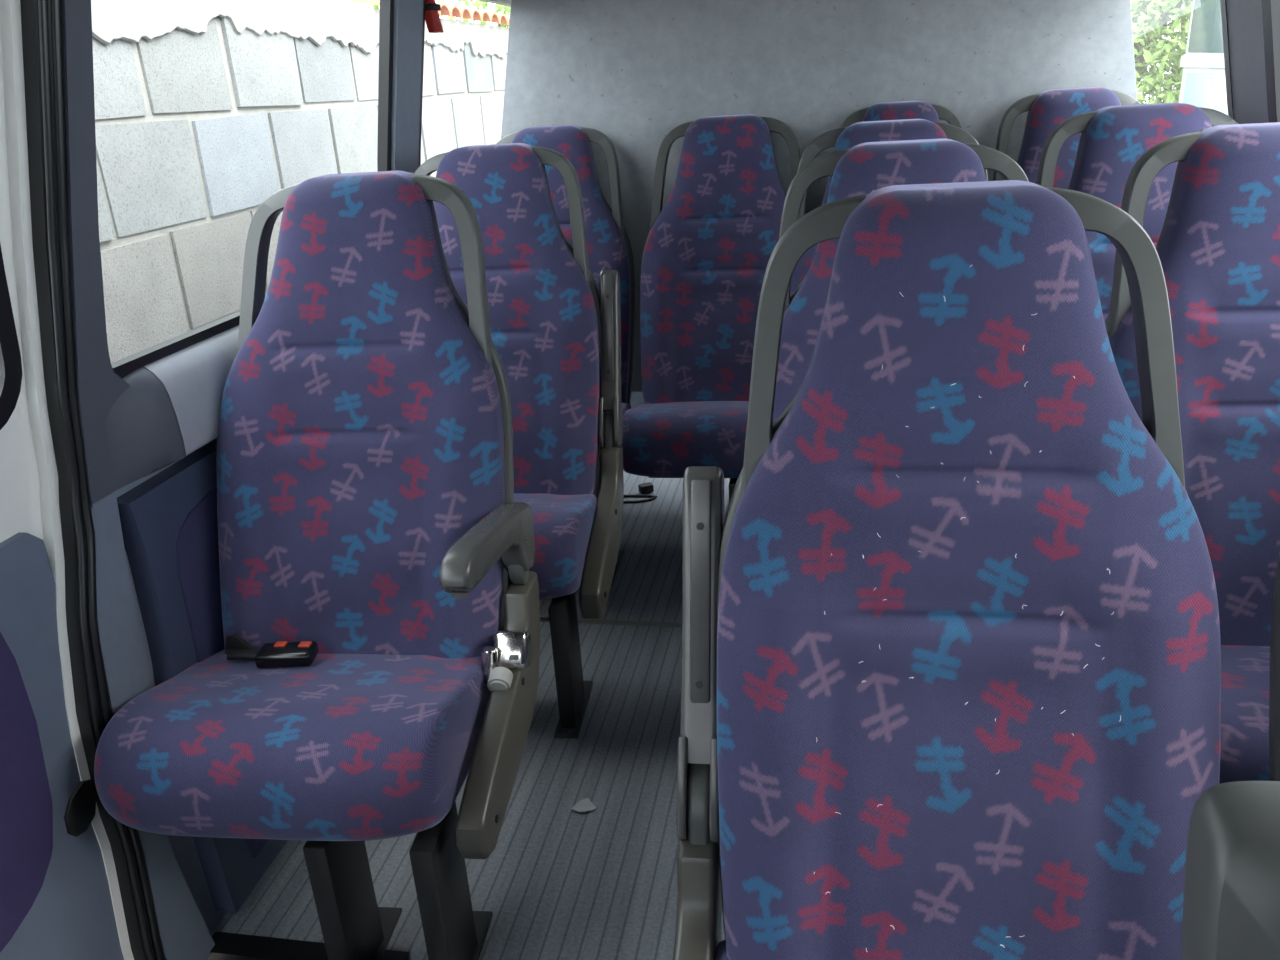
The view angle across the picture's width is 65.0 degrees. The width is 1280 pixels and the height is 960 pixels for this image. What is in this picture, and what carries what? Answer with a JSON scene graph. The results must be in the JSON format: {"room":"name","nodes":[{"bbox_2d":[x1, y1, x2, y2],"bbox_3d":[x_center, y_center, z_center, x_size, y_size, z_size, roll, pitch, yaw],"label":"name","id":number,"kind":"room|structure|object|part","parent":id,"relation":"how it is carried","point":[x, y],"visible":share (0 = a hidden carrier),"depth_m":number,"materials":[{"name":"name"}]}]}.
{"room":"vehicle interior","nodes":[
{"label":"vehicle interior","id":0,"kind":"room"},
{"bbox_2d":[116,437,224,932],"bbox_3d":[-0.495,-0.585,2.471,0.283,1.820,2.640,1,22,11],"label":"wall","id":1,"kind":"structure","parent":0,"point":[184,850],"depth_m":1.59,"materials":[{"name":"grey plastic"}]},
{"bbox_2d":[20,0,166,959],"bbox_3d":[-0.748,0.027,1.354,0.187,1.703,0.371,1,22,11],"label":"door seal","id":2,"kind":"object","parent":1,"relation":"attached to","point":[40,19],"depth_m":1.39,"materials":[{"name":"black rubber"}]},
{"bbox_2d":[61,0,129,504],"bbox_3d":[-0.745,-0.405,1.334,0.190,0.884,0.163,1,22,11],"label":"window pillar","id":3,"kind":"structure","parent":1,"relation":"attached to","point":[99,387],"depth_m":1.37,"materials":[{"name":"grey plastic"}]},
{"bbox_2d":[106,367,184,490],"bbox_3d":[-0.772,-0.077,1.502,0.073,0.157,0.148,1,22,11],"label":"trim","id":4,"kind":"structure","parent":1,"relation":"attached to","point":[143,434],"depth_m":1.51,"materials":[{"name":"plastic"}]},
{"bbox_2d":[91,491,214,959],"bbox_3d":[-0.760,0.393,1.498,0.097,0.718,0.281,-11,23,-18],"label":"trim","id":5,"kind":"structure","parent":1,"relation":"attached to","point":[184,933],"depth_m":1.49,"materials":[{"name":"grey plastic"}]},
{"bbox_2d":[143,325,238,455],"bbox_3d":[-0.607,-0.425,2.348,0.073,0.157,1.704,1,22,11],"label":"trim","id":6,"kind":"structure","parent":1,"relation":"attached to","point":[194,377],"depth_m":1.63,"materials":[{"name":"grey plastic"}]},
{"bbox_2d":[117,438,287,912],"bbox_3d":[-0.563,0.027,2.390,0.125,0.672,1.930,1,22,11],"label":"wall panel","id":7,"kind":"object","parent":1,"relation":"attached to","point":[169,523],"depth_m":1.61,"materials":[{"name":"plastic"}]},
{"bbox_2d":[111,0,393,377],"bbox_3d":[-0.667,-0.620,1.813,0.129,0.628,1.076,1,22,11],"label":"window","id":8,"kind":"structure","parent":1,"relation":"in","point":[125,366],"depth_m":2.19,"materials":[{"name":"clear glass"}]},
{"bbox_2d":[207,931,408,959],"bbox_3d":[-0.478,1.373,0.409,0.427,0.334,2.716,-3,22,1],"label":"trim","id":9,"kind":"structure","parent":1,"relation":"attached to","point":[228,946],"depth_m":1.57,"materials":[{"name":"black rubber"}]},
{"bbox_2d":[377,0,423,172],"bbox_3d":[-0.546,-0.898,2.345,0.183,0.740,0.147,1,22,11],"label":"trim","id":10,"kind":"structure","parent":1,"relation":"attached to","point":[408,14],"depth_m":2.32,"materials":[{"name":"grey plastic"}]},
{"bbox_2d":[425,0,443,32],"bbox_3d":[-0.508,-1.152,2.372,0.058,0.175,0.044,1,22,11],"label":"hammer","id":11,"kind":"object","parent":1,"relation":"attached to","point":[432,18],"visible":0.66,"depth_m":2.38,"materials":[{"name":"red plastic"}]},
{"bbox_2d":[418,0,510,165],"bbox_3d":[-0.437,-1.103,2.986,0.133,0.628,1.214,1,22,11],"label":"window","id":12,"kind":"structure","parent":1,"relation":"in","point":[500,2],"depth_m":2.44,"materials":[{"name":"clear glass"}]},
{"bbox_2d":[540,617,681,626],"bbox_3d":[0.424,0.356,2.371,1.700,0.003,0.018,1,22,11],"label":"trim","id":13,"kind":"structure","parent":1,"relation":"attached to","point":[542,619],"depth_m":2.46,"materials":[{"name":"metal"}]},
{"bbox_2d":[501,0,1136,391],"bbox_3d":[0.478,-0.947,2.873,1.815,1.440,0.018,1,22,11],"label":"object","id":14,"kind":"structure","parent":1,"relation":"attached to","point":[632,72],"depth_m":2.79,"materials":[{"name":"grey plastic"}]},
{"bbox_2d":[210,470,729,959],"bbox_3d":[0.242,0.854,1.458,1.905,0.223,5.300,1,22,11],"label":"floor","id":15,"kind":"structure","parent":0,"point":[558,881],"depth_m":1.80,"materials":[{"name":"rubber"}]},
{"bbox_2d":[94,171,539,959],"bbox_3d":[-0.458,0.124,1.588,0.554,1.113,0.744,-1,22,7],"label":"passenger seat","id":16,"kind":"object","parent":15,"relation":"on","point":[380,605],"visible":1,"depth_m":1.60,"materials":[{"name":"purple fabric"}]},
{"bbox_3d":[-0.605,-0.339,1.717,0.174,0.316,0.169,-1,22,7],"label":"grab handle","id":17,"kind":"part","parent":16,"relation":"part of","materials":[{"name":"grey plastic"}]},
{"bbox_2d":[94,649,490,840],"bbox_3d":[-0.498,0.361,1.504,0.488,0.162,0.404,-1,22,7],"label":"seat cushion","id":18,"kind":"object","parent":16,"relation":"on","point":[277,744],"depth_m":1.35,"materials":[{"name":"fabric"}]},
{"bbox_3d":[-0.432,0.612,1.475,0.034,0.282,0.115,-1,22,7],"label":"leg","id":19,"kind":"part","parent":16,"relation":"part of","materials":[{"name":"black paint"}]},
{"bbox_2d":[217,171,504,658],"bbox_3d":[-0.470,-0.071,1.661,0.487,0.804,0.426,-1,22,7],"label":"backrest cushion","id":20,"kind":"object","parent":16,"relation":"on","point":[361,433],"depth_m":1.62,"materials":[{"name":"purple fabric"}]},
{"bbox_3d":[-0.422,0.733,1.541,0.050,0.015,0.202,-1,22,7],"label":"foot plate","id":21,"kind":"part","parent":16,"relation":"part of","materials":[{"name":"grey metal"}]},
{"bbox_3d":[-0.282,0.610,1.457,0.034,0.282,0.115,-1,22,7],"label":"leg","id":22,"kind":"part","parent":16,"relation":"part of","materials":[{"name":"black paint"}]},
{"bbox_3d":[-0.333,-0.343,1.683,0.174,0.316,0.169,-1,22,7],"label":"grab handle","id":23,"kind":"part","parent":16,"relation":"part of","materials":[{"name":"grey plastic"}]},
{"bbox_3d":[-0.273,0.731,1.522,0.050,0.015,0.202,-1,22,7],"label":"foot plate","id":24,"kind":"part","parent":16,"relation":"part of","materials":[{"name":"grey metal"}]},
{"bbox_3d":[-0.220,0.123,1.512,0.043,0.180,0.379,-1,22,7],"label":"armrest","id":25,"kind":"part","parent":16,"relation":"part of","materials":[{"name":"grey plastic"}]},
{"bbox_3d":[-0.212,0.348,1.549,0.042,0.236,0.453,-1,22,7],"label":"panel","id":26,"kind":"part","parent":16,"relation":"part of","materials":[{"name":"beige plastic"}]},
{"bbox_3d":[-0.218,0.312,1.563,0.036,0.041,0.039,-1,22,7],"label":"latch knob","id":27,"kind":"part","parent":16,"relation":"part of","materials":[{"name":"grey plastic"}]},
{"bbox_2d":[415,143,623,737],"bbox_3d":[-0.325,-0.126,2.192,0.545,1.113,0.751,-1,22,7],"label":"passenger seat","id":28,"kind":"object","parent":15,"relation":"on","point":[556,339],"visible":0.45,"depth_m":2.21,"materials":[{"name":"purple fabric"}]},
{"bbox_3d":[-0.472,-0.589,2.321,0.174,0.316,0.169,-1,22,7],"label":"grab handle","id":29,"kind":"part","parent":28,"relation":"part of","materials":[{"name":"grey plastic"}]},
{"bbox_2d":[433,143,598,494],"bbox_3d":[-0.338,-0.321,2.266,0.487,0.804,0.426,-1,22,7],"label":"backrest cushion","id":30,"kind":"object","parent":28,"relation":"on","point":[542,291],"depth_m":2.22,"materials":[{"name":"purple fabric"}]},
{"bbox_2d":[514,492,598,599],"bbox_3d":[-0.351,0.111,2.106,0.488,0.162,0.403,-1,22,7],"label":"seat cushion","id":31,"kind":"object","parent":28,"relation":"on","point":[566,524],"depth_m":1.97,"materials":[{"name":"purple fabric"}]},
{"bbox_3d":[-0.201,-0.593,2.287,0.174,0.316,0.169,-1,22,7],"label":"grab handle","id":32,"kind":"part","parent":28,"relation":"part of","materials":[{"name":"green plastic"}]},
{"bbox_3d":[-0.149,0.360,2.061,0.034,0.282,0.115,-1,22,7],"label":"leg","id":33,"kind":"part","parent":28,"relation":"part of","materials":[{"name":"black paint"}]},
{"bbox_3d":[-0.140,0.481,2.126,0.050,0.015,0.202,-1,22,7],"label":"foot plate","id":34,"kind":"part","parent":28,"relation":"part of","materials":[{"name":"grey metal"}]},
{"bbox_3d":[-0.079,0.098,2.153,0.042,0.236,0.453,-1,22,7],"label":"panel","id":35,"kind":"part","parent":28,"relation":"part of","materials":[{"name":"beige plastic"}]},
{"bbox_3d":[-0.069,-0.271,2.285,0.045,0.383,0.204,-1,22,7],"label":"armrest","id":36,"kind":"part","parent":28,"relation":"part of","materials":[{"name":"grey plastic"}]},
{"bbox_2d":[496,125,634,585],"bbox_3d":[-0.270,-0.378,2.802,0.477,1.122,0.744,0,22,8],"label":"passenger seat","id":37,"kind":"object","parent":15,"relation":"on","point":[607,239],"visible":0.11,"depth_m":2.83,"materials":[{"name":"purple fabric"}]},
{"bbox_3d":[-0.384,-0.845,2.928,0.165,0.318,0.169,0,22,8],"label":"grab handle","id":38,"kind":"part","parent":37,"relation":"part of","materials":[{"name":"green plastic"}]},
{"bbox_2d":[511,125,630,402],"bbox_3d":[-0.260,-0.574,2.872,0.463,0.810,0.426,0,22,8],"label":"backrest cushion","id":39,"kind":"object","parent":37,"relation":"on","point":[607,239],"depth_m":2.83,"materials":[{"name":"fabric"}]},
{"bbox_3d":[-0.127,-0.846,2.890,0.165,0.318,0.169,0,22,8],"label":"grab handle","id":40,"kind":"part","parent":37,"relation":"part of","materials":[{"name":"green plastic"}]},
{"bbox_3d":[-0.083,0.235,2.733,0.048,0.015,0.202,0,22,8],"label":"foot plate","id":41,"kind":"part","parent":37,"relation":"part of","materials":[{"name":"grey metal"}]},
{"bbox_2d":[622,402,630,415],"bbox_3d":[-0.282,-0.140,2.715,0.464,0.164,0.403,0,22,8],"label":"seat cushion","id":42,"kind":"object","parent":37,"relation":"on","point":[626,406],"depth_m":2.80,"materials":[{"name":"fabric"}]},
{"bbox_2d":[571,798,595,811],"bbox_3d":[-0.102,0.599,1.839,0.038,0.004,0.035,-21,27,-36],"label":"paper scrap","id":43,"kind":"object","parent":15,"relation":"on","point":[583,805],"visible":1,"depth_m":1.84,"materials":[{"name":"grey paper"}]},
{"bbox_2d":[623,482,656,502],"bbox_3d":[-0.017,0.043,3.187,0.133,0.030,0.092,-8,22,-10],"label":"cable","id":44,"kind":"object","parent":15,"relation":"on","point":[643,488],"depth_m":3.20,"materials":[{"name":"black rubber"}]},
{"bbox_3d":[-0.009,0.060,3.172,0.124,0.009,0.063,1,22,11],"label":"cord","id":45,"kind":"part","parent":44,"relation":"part of","materials":[{"name":"black rubber"}]},
{"bbox_2d":[622,114,800,501],"bbox_3d":[0.224,-0.372,2.708,0.497,1.124,0.744,0,22,10],"label":"passenger seat","id":46,"kind":"object","parent":15,"relation":"on","point":[707,253],"visible":0.72,"depth_m":2.74,"materials":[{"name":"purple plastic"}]},
{"bbox_3d":[0.112,-0.842,2.837,0.172,0.319,0.169,0,22,10],"label":"grab handle","id":47,"kind":"part","parent":46,"relation":"part of","materials":[{"name":"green plastic"}]},
{"bbox_2d":[622,401,748,477],"bbox_3d":[0.208,-0.134,2.622,0.483,0.164,0.403,0,22,10],"label":"seat cushion","id":48,"kind":"object","parent":46,"relation":"on","point":[661,439],"depth_m":2.46,"materials":[{"name":"fabric"}]},
{"bbox_2d":[640,114,785,403],"bbox_3d":[0.237,-0.569,2.778,0.482,0.812,0.426,0,22,10],"label":"backrest cushion","id":49,"kind":"object","parent":46,"relation":"on","point":[707,253],"depth_m":2.74,"materials":[{"name":"fabric"}]},
{"bbox_3d":[0.254,0.121,2.595,0.034,0.285,0.115,0,22,10],"label":"leg","id":50,"kind":"part","parent":46,"relation":"part of","materials":[{"name":"black paint"}]},
{"bbox_3d":[0.379,-0.840,2.791,0.172,0.319,0.169,0,22,10],"label":"grab handle","id":51,"kind":"part","parent":46,"relation":"part of","materials":[{"name":"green plastic"}]},
{"bbox_2d":[790,119,987,296],"bbox_3d":[0.524,-0.140,2.090,0.502,1.117,0.744,0,22,10],"label":"passenger seat","id":52,"kind":"object","parent":15,"relation":"on","point":[857,133],"visible":0.06,"depth_m":2.15,"materials":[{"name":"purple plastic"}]},
{"bbox_3d":[0.411,-0.608,2.220,0.174,0.317,0.169,0,22,10],"label":"grab handle","id":53,"kind":"part","parent":52,"relation":"part of","materials":[{"name":"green plastic"}]},
{"bbox_3d":[0.681,-0.606,2.174,0.174,0.317,0.169,0,22,10],"label":"grab handle","id":54,"kind":"part","parent":52,"relation":"part of","materials":[{"name":"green plastic"}]},
{"bbox_2d":[773,139,1028,423],"bbox_3d":[0.419,0.083,1.552,0.502,1.113,0.744,0,22,9],"label":"passenger seat","id":55,"kind":"object","parent":15,"relation":"on","point":[863,168],"visible":0.06,"depth_m":1.61,"materials":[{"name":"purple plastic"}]},
{"bbox_3d":[0.303,-0.382,1.683,0.174,0.316,0.169,0,22,9],"label":"grab handle","id":56,"kind":"part","parent":55,"relation":"part of","materials":[{"name":"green plastic"}]},
{"bbox_3d":[0.574,-0.382,1.638,0.174,0.316,0.169,0,22,9],"label":"grab handle","id":57,"kind":"part","parent":55,"relation":"part of","materials":[{"name":"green plastic"}]},
{"bbox_2d":[840,101,961,128],"bbox_3d":[0.676,-0.371,2.620,0.422,1.135,0.744,1,22,11],"label":"passenger seat","id":58,"kind":"object","parent":15,"relation":"on","point":[901,110],"visible":0.1,"depth_m":2.67,"materials":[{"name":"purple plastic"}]},
{"bbox_3d":[0.589,-0.845,2.745,0.146,0.322,0.169,1,22,11],"label":"grab handle","id":59,"kind":"part","parent":58,"relation":"part of","materials":[{"name":"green plastic"}]},
{"bbox_2d":[862,101,938,121],"bbox_3d":[0.692,-0.570,2.689,0.409,0.820,0.426,1,22,11],"label":"backrest cushion","id":60,"kind":"object","parent":58,"relation":"on","point":[901,110],"depth_m":2.65,"materials":[{"name":"purple fabric"}]},
{"bbox_3d":[0.815,-0.842,2.703,0.146,0.322,0.169,1,22,11],"label":"grab handle","id":61,"kind":"part","parent":58,"relation":"part of","materials":[{"name":"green plastic"}]},
{"bbox_2d":[673,180,1220,959],"bbox_3d":[0.288,0.336,0.942,0.545,1.113,0.751,0,22,10],"label":"passenger seat","id":62,"kind":"object","parent":15,"relation":"on","point":[951,674],"visible":0.98,"depth_m":0.97,"materials":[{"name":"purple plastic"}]},
{"bbox_3d":[0.043,0.562,0.974,0.042,0.236,0.453,0,22,10],"label":"panel","id":63,"kind":"part","parent":62,"relation":"part of","materials":[{"name":"beige plastic"}]},
{"bbox_3d":[0.068,0.192,1.104,0.045,0.383,0.204,0,22,10],"label":"armrest","id":64,"kind":"part","parent":62,"relation":"part of","materials":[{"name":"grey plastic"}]},
{"bbox_2d":[715,940,728,959],"bbox_3d":[0.291,0.572,0.852,0.488,0.162,0.403,0,22,10],"label":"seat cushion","id":65,"kind":"object","parent":62,"relation":"on","point":[721,949],"depth_m":1.05,"materials":[{"name":"fabric"}]},
{"bbox_3d":[0.193,-0.130,1.069,0.174,0.316,0.169,0,22,10],"label":"grab handle","id":66,"kind":"part","parent":62,"relation":"part of","materials":[{"name":"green plastic"}]},
{"bbox_3d":[0.463,-0.129,1.023,0.174,0.316,0.169,0,22,10],"label":"grab handle","id":67,"kind":"part","parent":62,"relation":"part of","materials":[{"name":"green plastic"}]},
{"bbox_2d":[993,87,1139,188],"bbox_3d":[1.110,-0.370,2.537,0.462,1.144,0.744,1,22,11],"label":"passenger seat","id":68,"kind":"object","parent":15,"relation":"on","point":[1048,109],"visible":0.1,"depth_m":2.58,"materials":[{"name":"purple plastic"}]},
{"bbox_3d":[1.012,-0.847,2.663,0.160,0.324,0.169,1,22,11],"label":"grab handle","id":69,"kind":"part","parent":68,"relation":"part of","materials":[{"name":"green plastic"}]},
{"bbox_3d":[1.260,-0.843,2.616,0.160,0.324,0.169,1,22,11],"label":"grab handle","id":70,"kind":"part","parent":68,"relation":"part of","materials":[{"name":"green plastic"}]},
{"bbox_2d":[1037,103,1237,321],"bbox_3d":[1.025,-0.136,1.994,0.502,1.123,0.744,1,22,11],"label":"passenger seat","id":71,"kind":"object","parent":15,"relation":"on","point":[1113,139],"visible":0.16,"depth_m":2.04,"materials":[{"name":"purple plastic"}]},
{"bbox_3d":[0.916,-0.607,2.125,0.174,0.318,0.169,1,22,11],"label":"grab handle","id":72,"kind":"part","parent":71,"relation":"part of","materials":[{"name":"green plastic"}]},
{"bbox_3d":[1.185,-0.603,2.074,0.174,0.318,0.169,1,22,11],"label":"grab handle","id":73,"kind":"part","parent":71,"relation":"part of","materials":[{"name":"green plastic"}]},
{"bbox_2d":[1105,122,1279,783],"bbox_3d":[0.943,0.090,1.453,0.502,1.113,0.744,1,22,11],"label":"passenger seat","id":74,"kind":"object","parent":15,"relation":"on","point":[1218,246],"visible":0.46,"depth_m":1.50,"materials":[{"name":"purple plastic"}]},
{"bbox_3d":[0.834,-0.377,1.585,0.174,0.316,0.169,1,22,11],"label":"grab handle","id":75,"kind":"part","parent":74,"relation":"part of","materials":[{"name":"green plastic"}]},
{"bbox_2d":[1219,645,1269,783],"bbox_3d":[0.923,0.327,1.367,0.488,0.162,0.403,1,22,11],"label":"seat cushion","id":76,"kind":"object","parent":74,"relation":"on","point":[1245,669],"depth_m":1.26,"materials":[{"name":"purple fabric"}]},
{"bbox_2d":[1181,781,1279,959],"bbox_3d":[0.444,0.774,0.342,0.502,1.113,0.744,1,22,11],"label":"passenger seat","id":77,"kind":"object","parent":15,"relation":"on","point":[1231,905],"visible":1,"depth_m":0.47,"materials":[{"name":"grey plastic"}]},
{"bbox_2d":[1269,554,1279,780],"bbox_3d":[0.841,0.353,0.813,0.502,1.113,0.744,1,22,11],"label":"passenger seat","id":78,"kind":"object","parent":15,"relation":"on","point":[1274,701],"visible":0.59,"depth_m":0.98,"materials":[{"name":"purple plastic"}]},
{"bbox_2d":[631,392,642,408],"bbox_3d":[0.612,-1.089,3.531,1.940,1.840,0.040,1,22,11],"label":"wall","id":79,"kind":"structure","parent":0,"point":[636,397],"depth_m":3.95,"materials":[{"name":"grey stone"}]},
{"bbox_3d":[-0.953,0.507,0.186,0.289,2.100,2.820,1,22,11],"label":"wall","id":80,"kind":"structure","parent":0,"visible":0},
{"bbox_2d":[0,27,123,959],"bbox_3d":[-0.893,0.346,0.850,0.189,1.900,1.471,1,22,11],"label":"door","id":81,"kind":"structure","parent":80,"relation":"in","point":[56,901],"depth_m":1.35,"materials":[{"name":"white paint"}]},
{"bbox_3d":[-0.866,0.755,0.992,0.108,0.993,1.232,1,22,11],"label":"panel","id":82,"kind":"part","parent":81,"relation":"part of","materials":[{"name":"grey plastic"}]},
{"bbox_2d":[64,779,95,836],"bbox_3d":[-0.795,0.465,1.421,0.021,0.066,0.064,1,22,11],"label":"stopper","id":83,"kind":"object","parent":81,"relation":"on","point":[79,796],"depth_m":1.41,"materials":[{"name":"black rubber"}]},
{"bbox_2d":[0,0,133,959],"bbox_3d":[-0.776,0.037,1.335,0.180,1.700,0.350,1,22,11],"label":"trim","id":84,"kind":"structure","parent":80,"relation":"attached to","point":[10,10],"depth_m":1.35,"materials":[{"name":"white paint"}]},
{"bbox_3d":[1.026,-0.064,0.928,0.339,1.820,5.300,1,22,11],"label":"wall","id":85,"kind":"structure","parent":0,"visible":0},
{"bbox_2d":[1220,0,1234,119],"bbox_3d":[1.409,-1.100,2.690,0.182,0.628,1.100,1,22,11],"label":"window","id":86,"kind":"structure","parent":85,"relation":"in","point":[1222,2],"depth_m":2.20,"materials":[{"name":"clear glass"}]},
{"bbox_2d":[1226,0,1268,123],"bbox_3d":[1.281,-0.906,2.079,0.222,0.740,0.213,1,22,11],"label":"trim","id":87,"kind":"structure","parent":85,"relation":"attached to","point":[1244,17],"depth_m":2.10,"materials":[{"name":"grey plastic"}]},
{"bbox_2d":[1262,0,1279,122],"bbox_3d":[1.094,-0.433,1.070,0.182,0.628,2.060,1,22,11],"label":"window","id":88,"kind":"structure","parent":85,"relation":"in","point":[1270,9],"depth_m":1.97,"materials":[{"name":"clear glass"}]},
{"label":"outside","id":89,"kind":"structure","parent":0,"visible":0},
{"bbox_3d":[0.639,0.595,3.417,30.000,0.040,40.000,1,22,11],"label":"ground","id":90,"kind":"structure","parent":89,"visible":0},
{"bbox_2d":[91,0,509,362],"bbox_3d":[-0.841,-1.626,6.087,0.300,2.281,11.600,1,22,11],"label":"wall","id":91,"kind":"structure","parent":90,"relation":"on","point":[206,110],"depth_m":3.17,"materials":[{"name":"concrete"}]},
{"bbox_2d":[366,0,510,27],"bbox_3d":[-1.427,-4.331,10.014,3.002,4.644,2.966,1,22,11],"label":"leafy tree","id":92,"kind":"object","parent":90,"relation":"on","point":[476,3],"visible":0.02,"depth_m":8.94,"materials":[{"name":"green plant"}]},
{"bbox_2d":[1130,0,1192,103],"bbox_3d":[4.981,-4.934,10.354,3.587,4.576,3.772,-1,22,8],"label":"leafy tree","id":93,"kind":"object","parent":90,"relation":"on","point":[1155,81],"visible":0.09,"depth_m":9.27,"materials":[{"name":"green plant"}]},
{"bbox_2d":[1179,0,1227,114],"bbox_3d":[4.550,-1.805,5.439,1.730,2.460,5.005,1,22,11],"label":"van","id":94,"kind":"object","parent":90,"relation":"on","point":[1203,84],"visible":0.08,"depth_m":7.15,"materials":[{"name":"white paint"}]},
{"bbox_3d":[3.882,-2.652,6.366,0.050,0.100,2.750,1,22,11],"label":"belt moulding","id":95,"kind":"part","parent":94,"relation":"part of","materials":[{"name":"white paint"}]}
]}

